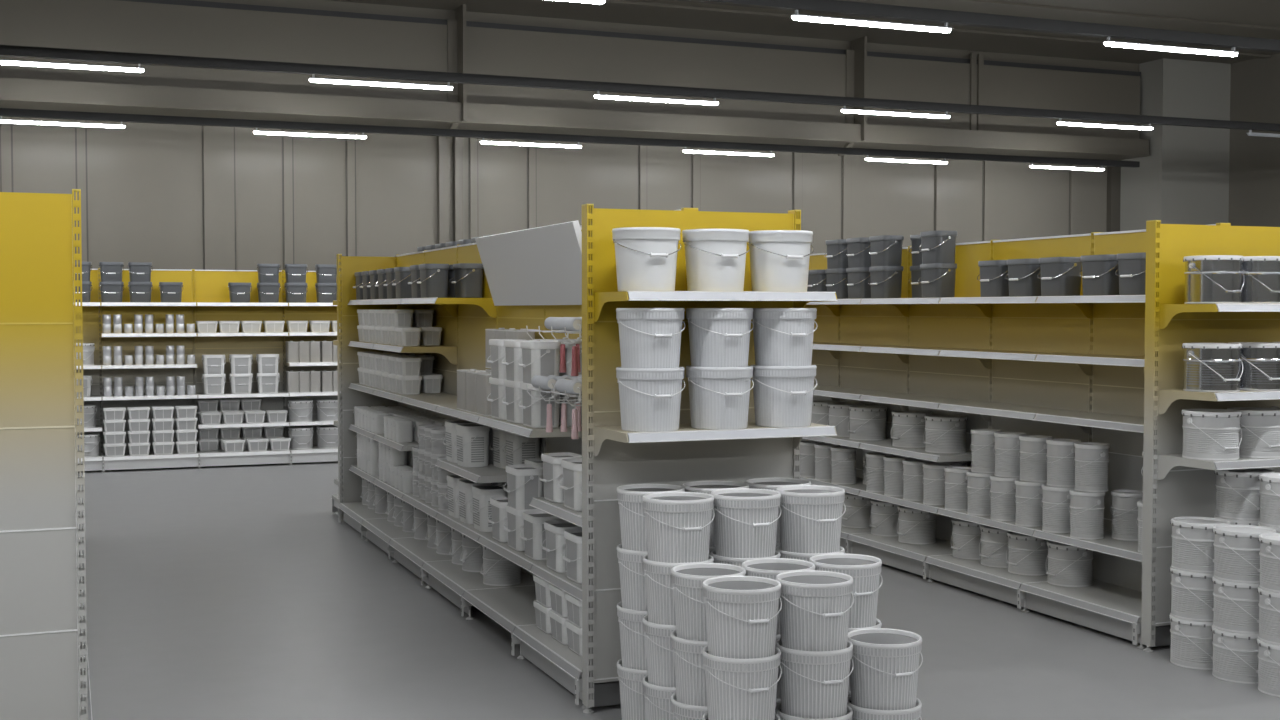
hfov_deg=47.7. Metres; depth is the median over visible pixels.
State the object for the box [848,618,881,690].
plastic bucket
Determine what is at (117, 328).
tin
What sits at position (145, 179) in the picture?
wall
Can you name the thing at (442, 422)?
tub
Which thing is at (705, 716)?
plastic bucket
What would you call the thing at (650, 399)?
plastic bucket
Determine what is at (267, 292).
bucket
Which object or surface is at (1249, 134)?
diffuser
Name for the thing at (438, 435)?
paint can
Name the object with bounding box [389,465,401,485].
tub
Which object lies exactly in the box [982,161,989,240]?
trim
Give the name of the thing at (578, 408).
paint roller
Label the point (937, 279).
bucket
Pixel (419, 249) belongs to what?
bucket
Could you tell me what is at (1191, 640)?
pail
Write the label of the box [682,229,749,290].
plastic bucket
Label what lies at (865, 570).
plastic bucket
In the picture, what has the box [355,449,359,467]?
tub
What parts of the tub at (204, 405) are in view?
lid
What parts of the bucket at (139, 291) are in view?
lid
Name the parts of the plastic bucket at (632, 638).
handle, lid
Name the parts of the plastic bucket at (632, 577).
handle, lid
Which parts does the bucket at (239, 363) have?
lid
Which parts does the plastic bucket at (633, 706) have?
handle, lid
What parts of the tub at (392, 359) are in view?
lid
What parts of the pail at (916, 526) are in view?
lid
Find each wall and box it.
[12,117,1106,452]
[1229,53,1279,226]
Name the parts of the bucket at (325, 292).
lid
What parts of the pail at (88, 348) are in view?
lid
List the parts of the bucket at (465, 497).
lid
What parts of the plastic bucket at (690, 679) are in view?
handle, lid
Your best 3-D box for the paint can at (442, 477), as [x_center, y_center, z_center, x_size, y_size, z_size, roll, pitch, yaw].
[-1.212,0.706,9.266,0.178,0.166,0.178,0,2,7]
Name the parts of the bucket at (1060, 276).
handle, lid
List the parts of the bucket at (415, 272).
lid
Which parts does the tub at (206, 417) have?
lid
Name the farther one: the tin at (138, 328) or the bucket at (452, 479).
the tin at (138, 328)
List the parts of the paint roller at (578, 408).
handle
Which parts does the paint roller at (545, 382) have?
handle, frame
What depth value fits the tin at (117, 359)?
15.69 m
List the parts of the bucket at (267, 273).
lid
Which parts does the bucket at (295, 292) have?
lid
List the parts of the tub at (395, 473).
lid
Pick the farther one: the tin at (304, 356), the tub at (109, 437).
the tin at (304, 356)
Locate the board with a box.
[475,220,581,305]
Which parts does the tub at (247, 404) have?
lid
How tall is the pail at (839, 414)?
0.237 m
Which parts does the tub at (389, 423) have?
lid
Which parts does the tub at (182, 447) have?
lid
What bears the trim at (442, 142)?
attached to the wall at (145, 179)
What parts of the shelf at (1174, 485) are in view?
kick plate, shelf, shelf, price rail, price rail, price rail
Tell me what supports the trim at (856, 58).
attached to the beam at (98, 25)
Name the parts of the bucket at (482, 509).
lid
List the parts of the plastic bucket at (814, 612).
lid, handle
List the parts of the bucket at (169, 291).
lid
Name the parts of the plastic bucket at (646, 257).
lid, handle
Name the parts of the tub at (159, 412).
lid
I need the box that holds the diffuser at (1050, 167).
[1030,166,1103,170]
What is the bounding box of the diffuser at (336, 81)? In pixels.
[309,79,452,89]
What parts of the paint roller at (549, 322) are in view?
handle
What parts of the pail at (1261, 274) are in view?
lid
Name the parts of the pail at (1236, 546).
handle, lid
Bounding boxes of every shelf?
[0,189,87,719]
[331,254,396,522]
[582,204,837,712]
[1141,220,1279,651]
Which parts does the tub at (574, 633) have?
storage tub, lid, lid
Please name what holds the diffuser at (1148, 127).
attached to the light fixture at (1060, 122)
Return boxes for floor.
[76,461,1279,719]
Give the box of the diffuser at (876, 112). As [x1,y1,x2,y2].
[841,110,949,118]
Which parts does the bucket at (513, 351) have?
lid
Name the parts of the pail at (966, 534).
lid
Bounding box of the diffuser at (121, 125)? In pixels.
[0,120,124,127]
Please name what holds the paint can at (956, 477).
on the gondola at (1058, 367)
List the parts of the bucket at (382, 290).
lid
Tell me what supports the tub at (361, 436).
on the tub at (361, 455)
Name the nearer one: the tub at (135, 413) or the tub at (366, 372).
the tub at (366, 372)
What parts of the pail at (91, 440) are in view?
lid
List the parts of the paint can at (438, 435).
lid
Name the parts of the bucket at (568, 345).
lid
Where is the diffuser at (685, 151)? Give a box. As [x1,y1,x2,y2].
[683,150,773,155]
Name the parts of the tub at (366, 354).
lid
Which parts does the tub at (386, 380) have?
lid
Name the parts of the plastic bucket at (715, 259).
lid, handle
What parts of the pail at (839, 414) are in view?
lid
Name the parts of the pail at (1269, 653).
lid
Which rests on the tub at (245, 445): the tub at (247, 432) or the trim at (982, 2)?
the tub at (247, 432)
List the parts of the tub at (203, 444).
lid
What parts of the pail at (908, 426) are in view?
lid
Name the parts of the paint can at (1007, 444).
lid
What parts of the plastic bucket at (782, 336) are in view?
lid, handle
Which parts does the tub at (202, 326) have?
lid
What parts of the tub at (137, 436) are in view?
lid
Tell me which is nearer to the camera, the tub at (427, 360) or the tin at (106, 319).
the tub at (427, 360)
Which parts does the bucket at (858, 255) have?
lid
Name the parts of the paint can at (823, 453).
lid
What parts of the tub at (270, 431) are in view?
lid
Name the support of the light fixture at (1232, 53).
attached to the ceiling beam at (838, 7)
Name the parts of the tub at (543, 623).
lid, storage tub, lid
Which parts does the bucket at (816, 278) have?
lid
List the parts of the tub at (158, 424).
lid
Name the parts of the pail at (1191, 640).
lid, handle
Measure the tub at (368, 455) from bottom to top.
0.152 m
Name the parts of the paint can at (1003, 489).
lid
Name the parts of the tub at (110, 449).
lid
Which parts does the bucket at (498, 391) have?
lid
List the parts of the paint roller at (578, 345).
handle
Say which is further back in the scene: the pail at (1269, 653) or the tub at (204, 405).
the tub at (204, 405)
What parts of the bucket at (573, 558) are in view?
lid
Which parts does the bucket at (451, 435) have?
lid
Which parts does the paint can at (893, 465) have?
lid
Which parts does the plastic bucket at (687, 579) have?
handle, lid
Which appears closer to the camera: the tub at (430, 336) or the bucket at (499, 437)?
the bucket at (499, 437)
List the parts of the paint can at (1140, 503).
lid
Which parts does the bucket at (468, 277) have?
lid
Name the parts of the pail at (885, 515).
lid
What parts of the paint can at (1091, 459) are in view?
lid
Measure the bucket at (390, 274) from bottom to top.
0.225 m
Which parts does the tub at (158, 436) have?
lid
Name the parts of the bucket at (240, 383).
lid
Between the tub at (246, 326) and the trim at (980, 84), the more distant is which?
the trim at (980, 84)
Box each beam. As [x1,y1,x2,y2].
[0,0,1149,159]
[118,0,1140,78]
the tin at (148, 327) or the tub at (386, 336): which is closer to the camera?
the tub at (386, 336)
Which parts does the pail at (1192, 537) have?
handle, lid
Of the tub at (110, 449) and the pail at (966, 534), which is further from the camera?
the tub at (110, 449)
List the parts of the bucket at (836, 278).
lid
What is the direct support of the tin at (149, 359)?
on the gondola at (205, 293)
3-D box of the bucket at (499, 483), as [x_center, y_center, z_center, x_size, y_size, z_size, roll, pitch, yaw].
[-0.807,0.852,8.733,0.190,0.245,0.257,-1,2,-22]
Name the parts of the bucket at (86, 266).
lid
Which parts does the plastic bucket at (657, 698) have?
handle, lid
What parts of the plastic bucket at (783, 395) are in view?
lid, handle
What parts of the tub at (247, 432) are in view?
lid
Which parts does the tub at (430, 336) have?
lid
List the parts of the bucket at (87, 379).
lid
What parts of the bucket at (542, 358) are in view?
handle, lid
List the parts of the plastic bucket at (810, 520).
lid, handle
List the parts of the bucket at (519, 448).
lid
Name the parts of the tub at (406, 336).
lid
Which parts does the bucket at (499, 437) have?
lid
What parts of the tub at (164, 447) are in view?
lid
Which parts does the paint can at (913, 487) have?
lid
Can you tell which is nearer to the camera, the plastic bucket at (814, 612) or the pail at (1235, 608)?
the plastic bucket at (814, 612)
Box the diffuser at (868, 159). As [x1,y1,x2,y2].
[865,158,946,163]
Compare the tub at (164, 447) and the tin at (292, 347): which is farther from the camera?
the tin at (292, 347)
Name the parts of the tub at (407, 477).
lid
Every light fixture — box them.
[0,59,143,71]
[0,116,124,127]
[253,128,366,138]
[309,74,452,89]
[480,138,581,147]
[556,0,604,3]
[594,91,718,104]
[683,147,773,155]
[791,10,951,32]
[840,106,949,118]
[865,155,947,163]
[1029,163,1104,170]
[1056,118,1153,129]
[1103,37,1238,56]
[1246,130,1279,137]
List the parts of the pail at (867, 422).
lid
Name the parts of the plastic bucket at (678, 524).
lid, handle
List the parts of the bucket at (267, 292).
lid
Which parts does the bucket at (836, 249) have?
lid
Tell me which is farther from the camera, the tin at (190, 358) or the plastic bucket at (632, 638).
the tin at (190, 358)
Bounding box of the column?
[1120,58,1230,230]
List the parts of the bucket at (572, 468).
lid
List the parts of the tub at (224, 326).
lid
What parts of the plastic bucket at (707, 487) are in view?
lid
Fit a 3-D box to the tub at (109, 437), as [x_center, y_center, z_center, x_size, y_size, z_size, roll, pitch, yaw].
[-5.698,0.843,15.702,0.232,0.131,0.150,-1,2,-22]
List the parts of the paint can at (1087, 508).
lid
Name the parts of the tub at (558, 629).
lid, storage tub, lid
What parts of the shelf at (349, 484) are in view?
kick plate, shelf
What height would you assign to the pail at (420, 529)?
0.233 m
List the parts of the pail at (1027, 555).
handle, lid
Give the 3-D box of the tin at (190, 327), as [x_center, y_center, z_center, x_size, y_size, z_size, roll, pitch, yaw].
[-4.965,-0.350,15.995,0.088,0.102,0.088,-1,2,-22]
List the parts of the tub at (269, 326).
lid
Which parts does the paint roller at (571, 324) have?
handle, frame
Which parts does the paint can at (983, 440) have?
lid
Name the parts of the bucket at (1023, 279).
lid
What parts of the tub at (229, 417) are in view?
lid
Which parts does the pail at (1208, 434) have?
lid, handle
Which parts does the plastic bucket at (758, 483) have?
lid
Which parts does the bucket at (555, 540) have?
lid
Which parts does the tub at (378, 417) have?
lid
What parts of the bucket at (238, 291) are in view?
lid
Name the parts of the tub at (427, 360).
lid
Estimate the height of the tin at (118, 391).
0.102 m
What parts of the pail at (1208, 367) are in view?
lid, handle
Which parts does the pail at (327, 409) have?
lid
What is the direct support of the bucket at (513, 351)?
on the bucket at (514, 414)
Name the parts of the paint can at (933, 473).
lid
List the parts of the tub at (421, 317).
lid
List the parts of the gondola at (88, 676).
price rail, price rail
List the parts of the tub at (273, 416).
lid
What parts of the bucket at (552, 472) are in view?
lid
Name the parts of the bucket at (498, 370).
lid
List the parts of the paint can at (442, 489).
lid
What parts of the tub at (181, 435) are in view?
lid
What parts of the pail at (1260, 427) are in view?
lid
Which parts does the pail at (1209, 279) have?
lid, handle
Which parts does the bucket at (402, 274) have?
lid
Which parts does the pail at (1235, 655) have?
lid, handle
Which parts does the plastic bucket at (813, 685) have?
lid, handle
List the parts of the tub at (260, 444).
lid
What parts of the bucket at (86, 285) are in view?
lid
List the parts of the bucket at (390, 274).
lid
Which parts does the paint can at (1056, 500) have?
lid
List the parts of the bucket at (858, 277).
lid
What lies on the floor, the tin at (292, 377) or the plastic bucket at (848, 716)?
the plastic bucket at (848, 716)
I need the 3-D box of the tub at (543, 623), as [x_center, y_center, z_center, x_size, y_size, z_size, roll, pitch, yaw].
[-0.429,1.206,7.173,0.150,0.260,0.232,-1,2,-22]
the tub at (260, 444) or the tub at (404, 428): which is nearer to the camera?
the tub at (404, 428)
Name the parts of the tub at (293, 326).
lid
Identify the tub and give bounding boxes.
[103,407,125,419]
[103,419,125,431]
[103,431,125,443]
[103,443,125,455]
[127,407,149,419]
[127,419,149,431]
[128,430,149,442]
[128,442,150,454]
[151,406,173,418]
[152,418,173,430]
[152,430,174,442]
[152,441,174,454]
[175,406,197,417]
[175,417,197,429]
[175,429,197,441]
[175,440,197,453]
[196,321,217,332]
[197,399,218,411]
[197,411,218,422]
[197,428,218,439]
[197,438,218,450]
[199,412,221,423]
[218,321,239,332]
[218,399,239,410]
[219,427,240,438]
[219,438,240,449]
[222,411,243,423]
[223,439,244,451]
[240,321,261,332]
[240,398,261,410]
[241,427,262,437]
[241,437,262,449]
[244,410,265,422]
[246,438,268,450]
[263,321,284,331]
[263,426,284,436]
[263,436,284,448]
[266,410,287,422]
[269,438,290,450]
[286,321,307,331]
[309,321,329,331]
[330,321,339,331]
[353,406,367,425]
[355,433,359,449]
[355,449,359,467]
[356,407,370,426]
[357,309,364,325]
[357,325,364,341]
[357,351,373,367]
[357,367,364,384]
[359,408,374,427]
[359,434,363,450]
[359,450,363,469]
[362,436,366,452]
[362,452,366,471]
[363,309,370,325]
[363,326,370,342]
[363,352,381,369]
[363,369,370,385]
[363,409,377,429]
[365,437,369,453]
[365,454,370,473]
[366,410,382,430]
[369,309,376,325]
[369,326,376,342]
[369,353,389,370]
[369,370,377,387]
[369,412,385,431]
[369,438,378,455]
[369,455,378,475]
[374,413,389,433]
[375,309,383,326]
[375,326,383,343]
[375,354,396,371]
[375,371,383,388]
[377,442,382,459]
[377,459,382,479]
[381,444,385,461]
[381,461,386,481]
[382,309,399,326]
[382,327,390,344]
[382,355,403,372]
[382,372,390,390]
[383,416,399,437]
[385,463,389,483]
[386,417,404,438]
[386,445,389,463]
[388,309,413,326]
[388,327,397,344]
[388,447,406,465]
[389,356,411,374]
[389,374,397,392]
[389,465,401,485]
[390,419,407,440]
[392,465,409,487]
[394,420,412,442]
[395,327,421,345]
[397,353,414,355]
[397,467,412,490]
[401,469,412,492]
[409,309,433,326]
[409,451,412,464]
[410,355,433,373]
[412,419,427,440]
[415,420,432,442]
[418,327,441,345]
[420,374,442,392]
[422,416,438,418]
[435,420,449,424]
[533,575,551,633]
[549,583,567,644]
[565,593,581,655]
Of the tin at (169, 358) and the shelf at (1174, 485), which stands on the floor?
the shelf at (1174, 485)
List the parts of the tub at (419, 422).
lid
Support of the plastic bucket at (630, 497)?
on the plastic bucket at (632, 577)
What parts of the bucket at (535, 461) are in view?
lid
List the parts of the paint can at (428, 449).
lid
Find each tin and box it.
[102,315,110,323]
[102,324,110,332]
[103,346,110,355]
[103,356,111,364]
[103,377,111,386]
[103,387,111,396]
[113,315,121,323]
[113,324,121,332]
[114,346,121,355]
[114,356,121,364]
[114,377,122,386]
[114,387,122,395]
[124,324,132,332]
[124,355,132,364]
[125,386,132,395]
[134,314,142,323]
[134,324,142,332]
[135,346,142,354]
[135,355,142,364]
[135,377,143,386]
[135,386,143,395]
[145,314,152,323]
[145,324,152,332]
[145,346,153,354]
[145,355,153,364]
[146,377,153,385]
[146,386,153,395]
[155,324,163,332]
[156,355,163,363]
[156,386,164,395]
[165,314,173,323]
[166,324,173,332]
[166,346,173,354]
[166,355,173,363]
[166,376,174,385]
[166,386,174,394]
[176,314,183,323]
[176,324,184,332]
[176,345,184,354]
[176,355,184,363]
[177,376,184,385]
[177,386,184,394]
[186,324,194,332]
[187,355,194,363]
[187,385,195,394]
[285,341,298,362]
[286,370,298,392]
[298,341,309,362]
[298,370,309,391]
[309,340,319,361]
[310,370,320,391]
[320,340,331,361]
[320,370,332,391]
[330,370,340,391]
[332,341,336,361]
[457,369,480,410]
[466,370,489,412]
[476,372,491,415]
[485,328,504,367]
[495,328,519,338]
[506,329,534,339]
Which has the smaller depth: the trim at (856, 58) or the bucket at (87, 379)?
the bucket at (87, 379)
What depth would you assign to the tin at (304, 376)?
16.45 m
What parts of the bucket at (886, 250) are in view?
lid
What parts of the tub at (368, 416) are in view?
lid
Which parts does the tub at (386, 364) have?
lid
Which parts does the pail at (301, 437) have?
lid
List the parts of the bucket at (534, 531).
lid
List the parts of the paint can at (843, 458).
lid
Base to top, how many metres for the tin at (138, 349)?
0.102 m
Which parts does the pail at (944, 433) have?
lid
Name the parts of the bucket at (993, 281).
lid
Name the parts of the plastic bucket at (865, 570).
lid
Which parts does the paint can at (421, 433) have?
lid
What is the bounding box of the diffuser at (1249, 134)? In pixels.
[1247,133,1279,137]
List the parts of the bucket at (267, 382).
lid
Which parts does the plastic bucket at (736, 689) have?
lid, handle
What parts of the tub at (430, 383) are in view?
lid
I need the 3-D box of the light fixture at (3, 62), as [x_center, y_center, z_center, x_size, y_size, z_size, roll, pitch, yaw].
[-4.471,-2.292,11.192,1.200,0.065,0.044,-1,2,-22]
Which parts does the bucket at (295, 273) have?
lid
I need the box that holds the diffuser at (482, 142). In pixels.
[480,141,580,147]
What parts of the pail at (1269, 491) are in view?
lid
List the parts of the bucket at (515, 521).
lid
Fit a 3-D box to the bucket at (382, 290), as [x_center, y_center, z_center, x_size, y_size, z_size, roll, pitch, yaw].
[-1.890,-0.567,10.880,0.191,0.225,0.259,-1,2,-22]
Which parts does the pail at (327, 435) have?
lid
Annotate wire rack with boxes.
[526,326,581,340]
[526,384,581,400]
[551,327,581,342]
[551,388,581,405]
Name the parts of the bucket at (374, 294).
lid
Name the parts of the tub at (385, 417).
lid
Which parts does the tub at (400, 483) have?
lid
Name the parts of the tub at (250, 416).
lid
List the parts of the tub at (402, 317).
lid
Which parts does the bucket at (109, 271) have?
lid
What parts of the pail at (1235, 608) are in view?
lid, handle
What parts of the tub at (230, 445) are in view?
lid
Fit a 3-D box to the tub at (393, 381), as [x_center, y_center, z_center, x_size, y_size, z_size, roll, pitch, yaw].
[-1.743,0.169,10.575,0.150,0.131,0.232,-1,2,-22]
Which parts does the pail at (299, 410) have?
lid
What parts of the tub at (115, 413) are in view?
lid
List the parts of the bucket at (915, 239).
lid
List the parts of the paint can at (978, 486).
lid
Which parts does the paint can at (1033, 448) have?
lid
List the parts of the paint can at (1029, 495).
lid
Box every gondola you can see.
[73,268,340,472]
[76,517,91,719]
[338,208,697,708]
[800,223,1230,648]
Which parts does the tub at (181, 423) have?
lid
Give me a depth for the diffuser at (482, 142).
16.53 m
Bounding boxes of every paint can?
[412,447,418,472]
[412,472,418,496]
[418,424,443,450]
[418,450,425,474]
[418,474,425,499]
[424,426,445,452]
[424,452,431,477]
[424,477,431,503]
[430,428,445,455]
[430,455,442,480]
[430,480,438,506]
[437,456,453,484]
[437,484,447,510]
[800,441,823,476]
[814,443,839,480]
[830,446,856,483]
[862,449,881,484]
[865,453,892,491]
[883,456,911,496]
[902,459,931,500]
[922,463,952,505]
[938,461,966,466]
[943,466,970,510]
[966,471,994,515]
[970,429,1001,472]
[989,475,1019,520]
[993,432,1026,477]
[1014,479,1046,526]
[1018,435,1052,481]
[1041,484,1074,532]
[1045,439,1080,486]
[1069,489,1104,539]
[1073,442,1109,491]
[1110,490,1142,540]
[1136,501,1142,552]
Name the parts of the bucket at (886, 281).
lid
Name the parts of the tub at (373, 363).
lid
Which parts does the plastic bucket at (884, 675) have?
lid, handle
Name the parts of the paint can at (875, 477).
lid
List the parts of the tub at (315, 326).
lid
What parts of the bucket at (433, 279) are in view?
lid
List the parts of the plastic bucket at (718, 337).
lid, handle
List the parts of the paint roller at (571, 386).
handle, frame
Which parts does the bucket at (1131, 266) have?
lid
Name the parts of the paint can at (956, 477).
lid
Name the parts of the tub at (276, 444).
lid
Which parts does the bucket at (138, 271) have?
lid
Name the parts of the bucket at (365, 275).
lid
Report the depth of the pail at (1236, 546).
6.79 m
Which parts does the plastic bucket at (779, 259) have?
lid, handle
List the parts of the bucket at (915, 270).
lid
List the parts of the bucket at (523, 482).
handle, lid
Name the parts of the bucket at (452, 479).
lid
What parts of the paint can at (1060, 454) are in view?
lid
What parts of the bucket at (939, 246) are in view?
handle, lid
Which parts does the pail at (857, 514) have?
lid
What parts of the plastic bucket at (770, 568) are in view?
lid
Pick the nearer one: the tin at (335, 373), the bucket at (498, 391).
the bucket at (498, 391)
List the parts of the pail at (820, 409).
lid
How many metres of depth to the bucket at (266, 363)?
16.29 m
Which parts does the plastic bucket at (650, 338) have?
lid, handle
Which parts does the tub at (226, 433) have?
lid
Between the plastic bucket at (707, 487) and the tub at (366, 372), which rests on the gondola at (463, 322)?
the tub at (366, 372)
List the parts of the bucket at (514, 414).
lid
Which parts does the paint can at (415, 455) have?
lid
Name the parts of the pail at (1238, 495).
handle, lid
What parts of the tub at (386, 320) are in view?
lid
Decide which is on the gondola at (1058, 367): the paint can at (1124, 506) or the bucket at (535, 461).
the paint can at (1124, 506)
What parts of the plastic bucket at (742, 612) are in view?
lid, handle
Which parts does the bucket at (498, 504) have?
lid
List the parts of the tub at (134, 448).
lid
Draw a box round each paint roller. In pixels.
[531,375,556,431]
[544,317,568,372]
[548,375,570,431]
[555,317,581,375]
[555,379,581,438]
[563,375,581,431]
[567,317,581,371]
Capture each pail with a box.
[75,433,99,456]
[76,343,94,364]
[77,405,96,427]
[288,400,313,421]
[288,426,313,448]
[316,399,340,420]
[317,426,340,447]
[360,477,367,504]
[366,480,374,508]
[373,484,387,513]
[385,491,394,521]
[392,495,402,526]
[400,500,413,532]
[412,506,427,539]
[425,514,436,548]
[434,519,451,554]
[449,528,462,564]
[459,533,482,571]
[480,545,520,585]
[811,401,844,424]
[827,403,864,436]
[842,493,871,527]
[848,405,887,440]
[869,499,899,536]
[891,411,932,447]
[897,506,935,543]
[923,415,966,452]
[951,518,980,559]
[979,525,1007,567]
[1006,531,1047,575]
[1046,540,1092,586]
[1169,613,1212,669]
[1170,517,1230,572]
[1170,566,1213,620]
[1181,409,1241,460]
[1182,343,1242,391]
[1183,255,1244,303]
[1211,625,1258,683]
[1212,524,1275,582]
[1212,575,1259,633]
[1214,468,1274,519]
[1214,515,1259,525]
[1227,407,1279,457]
[1230,342,1279,390]
[1242,256,1279,303]
[1256,637,1279,696]
[1257,586,1279,644]
[1258,473,1279,527]
[1258,523,1279,532]
[1258,533,1279,592]
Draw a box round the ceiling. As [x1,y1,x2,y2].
[329,0,1279,63]
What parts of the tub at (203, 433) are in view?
lid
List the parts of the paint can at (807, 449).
lid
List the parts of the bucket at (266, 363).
lid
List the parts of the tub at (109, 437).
lid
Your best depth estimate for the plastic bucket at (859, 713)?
5.40 m
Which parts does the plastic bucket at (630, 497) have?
handle, lid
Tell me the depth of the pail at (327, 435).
16.55 m
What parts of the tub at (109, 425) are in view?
lid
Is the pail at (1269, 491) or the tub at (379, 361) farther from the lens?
the tub at (379, 361)
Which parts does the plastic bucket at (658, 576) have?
handle, lid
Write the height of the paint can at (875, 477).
0.263 m
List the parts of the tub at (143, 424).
lid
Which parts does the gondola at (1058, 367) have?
panel, shelf, price rail, price rail, price rail, shelf, price rail, price rail, price rail, kick plate, shelf, shelf, shelf, shelf, panel, price rail, kick plate, price rail, price rail, price rail, price rail, price rail, shelf, shelf, shelf, shelf, shelf, panel, price rail, kick plate, price rail, price rail, price rail, price rail, shelf, shelf, shelf, shelf, panel, price rail, kick plate, shelf, price rail, price rail, price rail, price rail, shelf, shelf, shelf, panel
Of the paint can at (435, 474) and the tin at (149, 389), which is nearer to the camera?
the paint can at (435, 474)
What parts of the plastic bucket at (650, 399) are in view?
lid, handle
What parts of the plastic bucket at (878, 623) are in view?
lid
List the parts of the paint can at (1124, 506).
lid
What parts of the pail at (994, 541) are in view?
lid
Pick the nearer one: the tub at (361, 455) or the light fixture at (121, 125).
the tub at (361, 455)
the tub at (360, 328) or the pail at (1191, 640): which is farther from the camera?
the tub at (360, 328)
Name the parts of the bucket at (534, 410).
handle, lid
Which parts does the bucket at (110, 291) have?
lid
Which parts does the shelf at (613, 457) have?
kick plate, shelf, price rail, price rail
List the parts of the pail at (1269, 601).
lid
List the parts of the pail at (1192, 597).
lid, handle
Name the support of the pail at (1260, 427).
on the shelf at (1174, 485)
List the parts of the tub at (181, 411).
lid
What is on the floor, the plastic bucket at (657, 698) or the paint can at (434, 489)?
the plastic bucket at (657, 698)
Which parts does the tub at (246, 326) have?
lid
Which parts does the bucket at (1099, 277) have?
handle, lid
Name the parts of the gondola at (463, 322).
price rail, kick plate, price rail, price rail, price rail, price rail, price rail, shelf, shelf, shelf, price rail, kick plate, price rail, price rail, price rail, price rail, price rail, shelf, shelf, shelf, price rail, panel, kick plate, shelf, price rail, shelf, price rail, price rail, shelf, shelf, shelf, panel, price rail, kick plate, price rail, price rail, price rail, shelf, shelf, shelf, panel, shelf, price rail, shelf, price rail, price rail, shelf, panel, shelf, price rail, shelf, kick plate, price rail, price rail, shelf, shelf, panel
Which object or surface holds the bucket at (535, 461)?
on the bucket
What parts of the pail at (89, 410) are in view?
lid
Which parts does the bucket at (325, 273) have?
lid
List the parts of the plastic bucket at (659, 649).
handle, lid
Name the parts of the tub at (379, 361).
lid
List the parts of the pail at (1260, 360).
lid, handle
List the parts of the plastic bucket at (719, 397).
lid, handle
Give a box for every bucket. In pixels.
[73,281,91,301]
[74,375,92,396]
[75,262,91,281]
[99,262,123,281]
[99,282,123,301]
[128,262,152,281]
[128,282,152,301]
[159,282,182,301]
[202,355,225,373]
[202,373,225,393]
[228,282,251,301]
[229,354,252,373]
[229,373,252,393]
[256,354,279,372]
[256,373,279,392]
[257,264,280,282]
[257,283,280,302]
[284,264,307,282]
[284,283,307,302]
[315,264,336,282]
[315,283,336,302]
[353,272,362,299]
[360,271,370,299]
[367,270,378,298]
[375,269,386,298]
[383,268,395,298]
[392,267,411,298]
[408,265,420,297]
[417,246,425,251]
[417,264,448,297]
[426,245,434,249]
[435,243,445,248]
[443,420,473,462]
[445,474,465,517]
[446,241,456,246]
[447,265,454,297]
[451,263,483,297]
[454,423,489,466]
[456,479,491,523]
[457,239,470,244]
[470,484,506,531]
[487,339,521,378]
[487,377,506,419]
[488,427,493,463]
[488,496,507,542]
[490,428,506,468]
[492,482,506,486]
[502,340,536,380]
[502,380,522,423]
[503,431,539,465]
[504,464,542,508]
[504,504,538,551]
[518,341,561,383]
[518,382,559,427]
[520,510,562,560]
[524,458,543,496]
[539,452,581,502]
[542,520,581,572]
[556,341,581,375]
[559,392,581,426]
[559,458,581,511]
[562,529,581,583]
[612,227,680,291]
[616,308,684,368]
[616,367,684,431]
[617,484,684,550]
[617,543,647,610]
[617,601,647,669]
[617,659,647,719]
[643,492,714,562]
[643,554,713,624]
[643,615,675,687]
[643,675,675,719]
[671,563,745,640]
[671,629,707,706]
[671,692,707,719]
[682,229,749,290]
[682,481,748,546]
[686,308,753,366]
[686,365,753,429]
[702,576,781,658]
[702,645,781,719]
[702,711,780,719]
[710,550,780,566]
[711,488,780,557]
[742,558,814,634]
[745,478,810,542]
[747,230,813,291]
[751,364,816,426]
[752,308,817,365]
[775,635,780,698]
[775,703,852,719]
[776,485,845,552]
[776,545,844,560]
[776,570,853,651]
[776,638,853,718]
[807,269,826,291]
[809,553,882,627]
[824,239,847,268]
[824,268,847,298]
[845,237,870,267]
[845,267,870,298]
[847,628,922,709]
[847,695,921,719]
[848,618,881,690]
[868,235,903,266]
[868,266,903,297]
[909,235,921,265]
[909,266,921,297]
[919,230,956,263]
[919,263,956,297]
[977,260,1008,296]
[1005,258,1040,296]
[1038,257,1081,295]
[1079,254,1118,295]
[1115,252,1145,294]
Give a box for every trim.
[0,117,13,191]
[75,120,88,261]
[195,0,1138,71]
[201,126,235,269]
[281,129,293,359]
[345,132,356,255]
[437,136,448,243]
[446,123,458,138]
[447,4,466,120]
[453,137,462,240]
[468,138,477,238]
[527,140,536,228]
[603,0,1270,58]
[638,145,646,209]
[691,148,699,210]
[792,152,802,229]
[838,143,854,155]
[841,155,850,238]
[845,36,866,140]
[934,159,942,230]
[938,0,1279,31]
[970,53,976,129]
[977,54,983,130]
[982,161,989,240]
[1069,165,1077,234]
[1106,160,1120,231]
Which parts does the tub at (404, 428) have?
lid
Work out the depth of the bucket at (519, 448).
8.33 m
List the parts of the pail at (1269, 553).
lid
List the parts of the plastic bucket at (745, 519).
lid, handle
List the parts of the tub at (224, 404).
lid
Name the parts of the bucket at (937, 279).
lid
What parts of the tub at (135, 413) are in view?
lid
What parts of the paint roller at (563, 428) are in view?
handle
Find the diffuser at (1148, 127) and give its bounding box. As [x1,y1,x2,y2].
[1057,122,1152,129]
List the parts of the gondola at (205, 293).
price rail, panel, price rail, price rail, kick plate, price rail, price rail, panel, price rail, shelf, price rail, price rail, price rail, shelf, kick plate, price rail, panel, shelf, shelf, shelf, price rail, price rail, price rail, price rail, price rail, kick plate, price rail, price rail, price rail, price rail, panel, shelf, price rail, price rail, kick plate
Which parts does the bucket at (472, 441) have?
lid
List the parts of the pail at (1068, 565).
handle, lid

